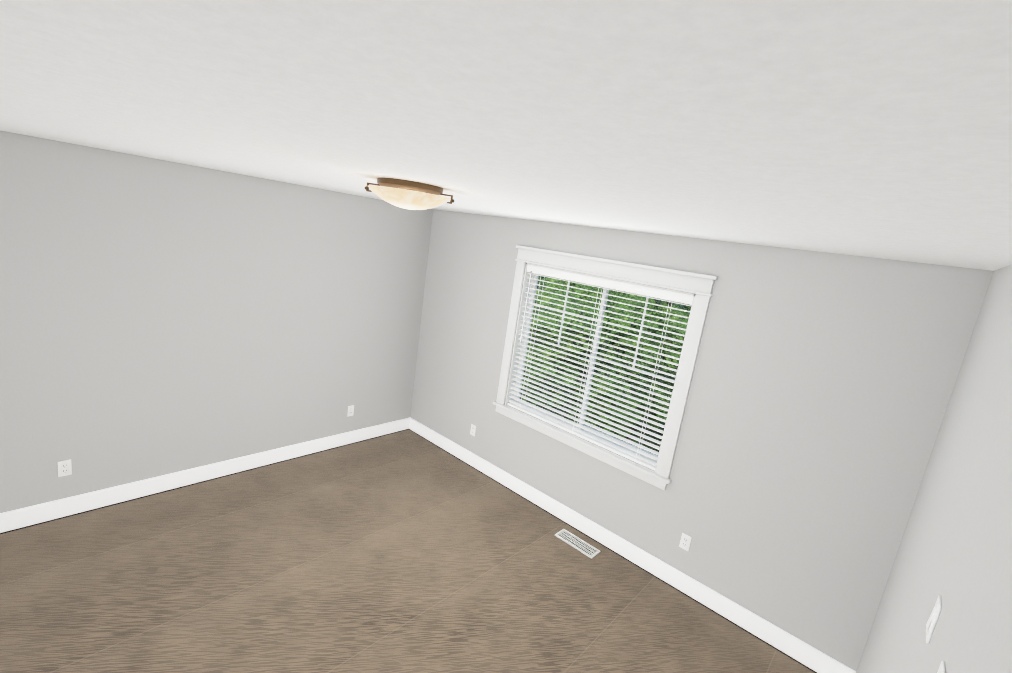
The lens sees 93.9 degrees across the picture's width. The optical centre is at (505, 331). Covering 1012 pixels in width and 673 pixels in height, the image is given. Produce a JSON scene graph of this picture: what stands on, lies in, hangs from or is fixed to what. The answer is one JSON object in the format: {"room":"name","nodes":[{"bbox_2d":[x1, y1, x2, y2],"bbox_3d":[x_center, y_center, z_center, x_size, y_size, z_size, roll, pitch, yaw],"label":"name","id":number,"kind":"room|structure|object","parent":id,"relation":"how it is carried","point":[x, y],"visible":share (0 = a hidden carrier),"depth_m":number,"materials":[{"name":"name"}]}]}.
{"room":"empty bedroom","nodes":[
{"label":"empty bedroom","id":0,"kind":"room"},
{"bbox_2d":[0,131,432,512],"bbox_3d":[-2.377,0.004,3.773,0.190,2.500,4.496,18,14,39],"label":"wall","id":1,"kind":"structure","parent":0,"point":[158,317],"depth_m":3.53,"materials":[{"name":"paint"}]},
{"bbox_2d":[57,459,71,476],"bbox_3d":[-3.009,0.933,3.220,0.008,0.115,0.070,18,14,39],"label":"electrical outlet","id":2,"kind":"object","parent":1,"relation":"attached to","point":[64,467],"visible":1,"depth_m":3.22,"materials":[{"name":"white plastic"}]},
{"bbox_2d":[0,418,407,533],"bbox_3d":[-2.470,1.174,3.933,0.018,0.140,4.050,18,14,39],"label":"baseboard","id":3,"kind":"structure","parent":1,"relation":"attached to","point":[25,517],"depth_m":3.75,"materials":[{"name":"white paint"}]},
{"bbox_2d":[347,405,353,416],"bbox_3d":[-1.590,0.813,4.837,0.008,0.115,0.070,18,14,39],"label":"electrical outlet","id":4,"kind":"object","parent":1,"relation":"attached to","point":[350,412],"visible":1,"depth_m":4.83,"materials":[{"name":"white plastic"}]},
{"bbox_2d":[0,429,814,672],"bbox_3d":[-0.911,1.798,2.614,4.660,0.120,4.496,18,14,39],"label":"floor","id":5,"kind":"structure","parent":0,"point":[407,551],"depth_m":3.04,"materials":[{"name":"carpet"}]},
{"bbox_2d":[554,529,600,558],"bbox_3d":[0.574,1.707,3.812,0.360,0.016,0.135,18,14,39],"label":"air vent register","id":6,"kind":"object","parent":5,"relation":"on","point":[579,544],"visible":1,"depth_m":3.80,"materials":[{"name":"white paint"}]},
{"bbox_2d":[0,0,1011,270],"bbox_3d":[-0.539,-0.746,2.108,4.660,0.120,4.496,18,14,39],"label":"ceiling","id":7,"kind":"structure","parent":0,"point":[874,128],"depth_m":0.66,"materials":[{"name":"paint"}]},
{"bbox_2d":[365,178,453,209],"bbox_3d":[-0.452,-0.632,2.212,0.384,0.117,0.384,18,14,39],"label":"lamp","id":8,"kind":"object","parent":7,"relation":"attached to","point":[407,194],"visible":1,"depth_m":2.10,"materials":[{"name":"beige glass"}]},
{"bbox_2d":[410,209,993,670],"bbox_3d":[0.693,0.412,3.977,4.280,2.500,0.190,18,14,39],"label":"wall","id":9,"kind":"structure","parent":0,"point":[822,385],"depth_m":3.02,"materials":[{"name":"paint"}]},
{"bbox_2d":[470,424,475,436],"bbox_3d":[-0.334,1.000,4.787,0.070,0.115,0.008,18,14,39],"label":"electrical outlet","id":10,"kind":"object","parent":9,"relation":"attached to","point":[473,430],"visible":1,"depth_m":4.78,"materials":[{"name":"white plastic"}]},
{"bbox_2d":[493,245,717,490],"bbox_3d":[0.697,0.195,3.918,1.766,1.588,0.220,18,14,39],"label":"window unit","id":11,"kind":"structure","parent":9,"relation":"in","point":[606,291],"depth_m":3.76,"materials":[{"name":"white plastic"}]},
{"bbox_2d":[507,265,693,470],"bbox_3d":[0.668,0.223,3.894,1.500,1.333,0.075,18,14,39],"label":"window blind","id":12,"kind":"object","parent":11,"relation":"attached to","point":[660,294],"visible":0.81,"depth_m":3.83,"materials":[{"name":"white plastic"}]},
{"bbox_2d":[408,417,847,672],"bbox_3d":[0.457,1.563,4.127,4.280,0.140,0.019,18,14,39],"label":"baseboard","id":13,"kind":"structure","parent":9,"relation":"attached to","point":[808,656],"depth_m":3.55,"materials":[{"name":"white paint"}]},
{"bbox_2d":[679,533,691,550],"bbox_3d":[1.290,1.516,3.399,0.070,0.115,0.008,18,14,39],"label":"electrical outlet","id":14,"kind":"object","parent":9,"relation":"attached to","point":[685,542],"visible":1,"depth_m":3.40,"materials":[{"name":"white plastic"}]},
{"bbox_2d":[856,264,1011,672],"bbox_3d":[0.927,1.049,0.949,0.190,2.500,4.496,18,14,39],"label":"wall","id":15,"kind":"structure","parent":0,"point":[954,552],"depth_m":1.44,"materials":[{"name":"paint"}]},
{"bbox_2d":[848,667,855,672],"bbox_3d":[0.681,2.170,1.241,0.018,0.140,4.050,18,14,39],"label":"baseboard","id":16,"kind":"structure","parent":15,"relation":"attached to","point":[850,670],"depth_m":2.78,"materials":[{"name":"white paint"}]},
{"bbox_2d":[926,595,941,643],"bbox_3d":[1.170,0.788,1.297,0.011,0.115,0.070,18,14,39],"label":"light switch","id":17,"kind":"object","parent":15,"relation":"attached to","point":[933,619],"visible":1,"depth_m":1.28,"materials":[{"name":"white plastic"}]},
{"bbox_2d":[937,660,945,672],"bbox_3d":[0.967,0.809,1.066,0.011,0.115,0.070,18,14,39],"label":"light switch","id":18,"kind":"object","parent":15,"relation":"attached to","point":[941,669],"visible":0.98,"depth_m":1.07,"materials":[{"name":"white plastic"}]},
{"label":"outside","id":19,"kind":"structure","parent":0,"visible":0},
{"bbox_2d":[553,411,665,455],"bbox_3d":[9.276,-1.235,40.544,90.000,0.200,65.194,18,14,39],"label":"ground","id":20,"kind":"structure","parent":19,"point":[653,437],"depth_m":14.24,"materials":[{"name":"green plant"}]},
{"bbox_2d":[537,274,549,288],"bbox_3d":[2.606,-5.276,15.749,6.790,15.336,7.589,18,14,39],"label":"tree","id":21,"kind":"object","parent":20,"relation":"on","point":[541,277],"depth_m":14.61,"materials":[{"name":"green plant"}]},
{"bbox_2d":[520,277,615,412],"bbox_3d":[0.818,1.174,9.907,2.753,4.563,3.679,18,14,39],"label":"tree","id":22,"kind":"object","parent":20,"relation":"on","point":[566,330],"depth_m":8.46,"materials":[{"name":"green plant"}]},
{"bbox_2d":[550,278,664,398],"bbox_3d":[1.951,0.792,11.601,3.861,4.972,4.610,18,14,39],"label":"tree","id":23,"kind":"object","parent":20,"relation":"on","point":[626,301],"depth_m":9.50,"materials":[{"name":"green plant"}]},
{"bbox_2d":[554,319,662,437],"bbox_3d":[2.066,1.403,10.325,2.288,4.311,2.928,18,14,39],"label":"tree","id":24,"kind":"object","parent":20,"relation":"on","point":[650,324],"depth_m":9.42,"materials":[{"name":"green plant"}]},
{"bbox_2d":[617,297,686,446],"bbox_3d":[4.218,-3.658,12.590,4.766,13.874,4.685,18,14,39],"label":"tree","id":25,"kind":"object","parent":20,"relation":"on","point":[669,303],"depth_m":12.04,"materials":[{"name":"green plant"}]},
{"bbox_2d":[622,301,689,444],"bbox_3d":[3.457,1.335,11.828,3.860,4.258,3.050,18,14,39],"label":"tree","id":26,"kind":"object","parent":20,"relation":"on","point":[676,318],"depth_m":10.36,"materials":[{"name":"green plant"}]}
]}

